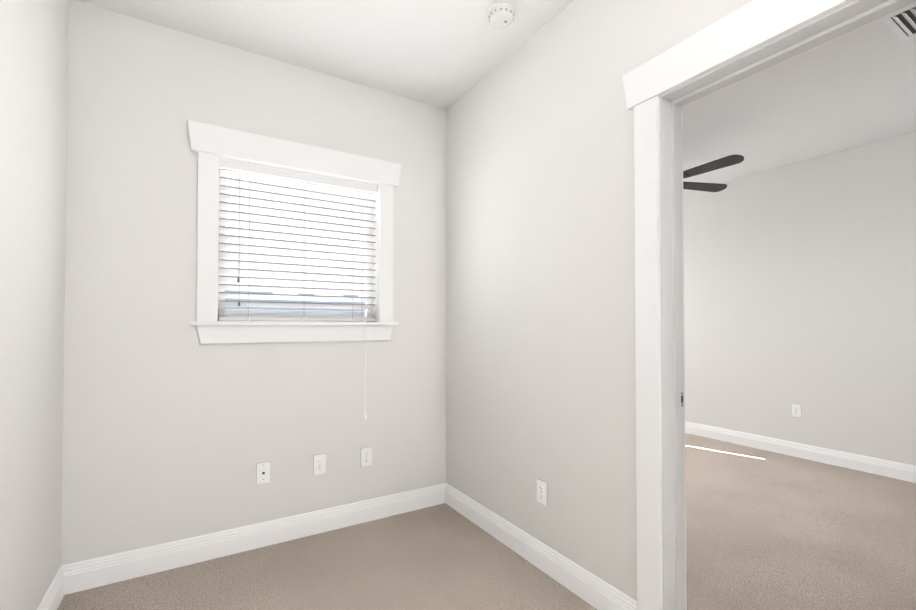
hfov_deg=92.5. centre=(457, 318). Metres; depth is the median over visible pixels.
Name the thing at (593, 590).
baseboard
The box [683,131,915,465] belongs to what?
wall
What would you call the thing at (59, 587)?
baseboard
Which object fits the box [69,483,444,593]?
baseboard
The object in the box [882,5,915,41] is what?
ceiling vent
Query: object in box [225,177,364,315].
backdrop
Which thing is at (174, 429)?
wall
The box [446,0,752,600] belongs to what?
wall
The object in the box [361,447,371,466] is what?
electrical outlet plate
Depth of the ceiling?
2.54 m
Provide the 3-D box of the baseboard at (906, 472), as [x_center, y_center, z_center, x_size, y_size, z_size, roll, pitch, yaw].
[3.151,1.221,4.067,0.015,0.130,5.350,1,-1,-31]
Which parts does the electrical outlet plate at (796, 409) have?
bedroom plate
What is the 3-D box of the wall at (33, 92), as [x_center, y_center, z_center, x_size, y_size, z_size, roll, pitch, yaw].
[-0.821,-0.143,0.262,0.133,2.740,4.298,1,-1,-31]
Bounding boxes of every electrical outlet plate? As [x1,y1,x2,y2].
[256,461,269,483]
[313,454,325,474]
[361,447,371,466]
[537,478,546,505]
[792,404,800,416]
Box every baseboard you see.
[37,564,68,609]
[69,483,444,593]
[445,483,636,609]
[685,421,915,482]
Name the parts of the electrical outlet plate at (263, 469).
coax plate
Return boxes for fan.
[683,154,743,191]
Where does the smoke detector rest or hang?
attached to the ceiling
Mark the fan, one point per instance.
(727, 161)
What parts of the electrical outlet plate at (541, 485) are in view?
plate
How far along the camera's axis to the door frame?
1.66 m
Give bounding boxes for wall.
[0,0,68,609]
[61,0,445,564]
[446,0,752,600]
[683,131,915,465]
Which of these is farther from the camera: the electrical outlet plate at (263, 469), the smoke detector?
the electrical outlet plate at (263, 469)
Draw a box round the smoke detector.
[487,2,515,27]
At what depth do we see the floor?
2.27 m
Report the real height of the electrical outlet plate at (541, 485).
0.116 m
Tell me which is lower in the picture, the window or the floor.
the floor
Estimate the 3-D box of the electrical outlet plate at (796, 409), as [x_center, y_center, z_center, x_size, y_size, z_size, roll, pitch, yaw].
[3.151,0.856,4.079,0.008,0.116,0.072,1,-1,-31]
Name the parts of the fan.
blade, blade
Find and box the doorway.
[682,2,915,609]
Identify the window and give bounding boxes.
[187,120,400,419]
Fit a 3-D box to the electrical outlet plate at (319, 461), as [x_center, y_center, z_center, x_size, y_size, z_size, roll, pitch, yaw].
[-0.818,0.864,2.594,0.072,0.116,0.008,1,-1,-31]
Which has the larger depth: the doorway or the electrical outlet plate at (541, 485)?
the electrical outlet plate at (541, 485)
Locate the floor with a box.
[57,433,915,609]
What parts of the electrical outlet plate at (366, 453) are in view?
plate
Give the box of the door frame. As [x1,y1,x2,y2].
[622,0,915,609]
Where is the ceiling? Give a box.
[75,0,915,192]
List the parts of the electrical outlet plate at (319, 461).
plate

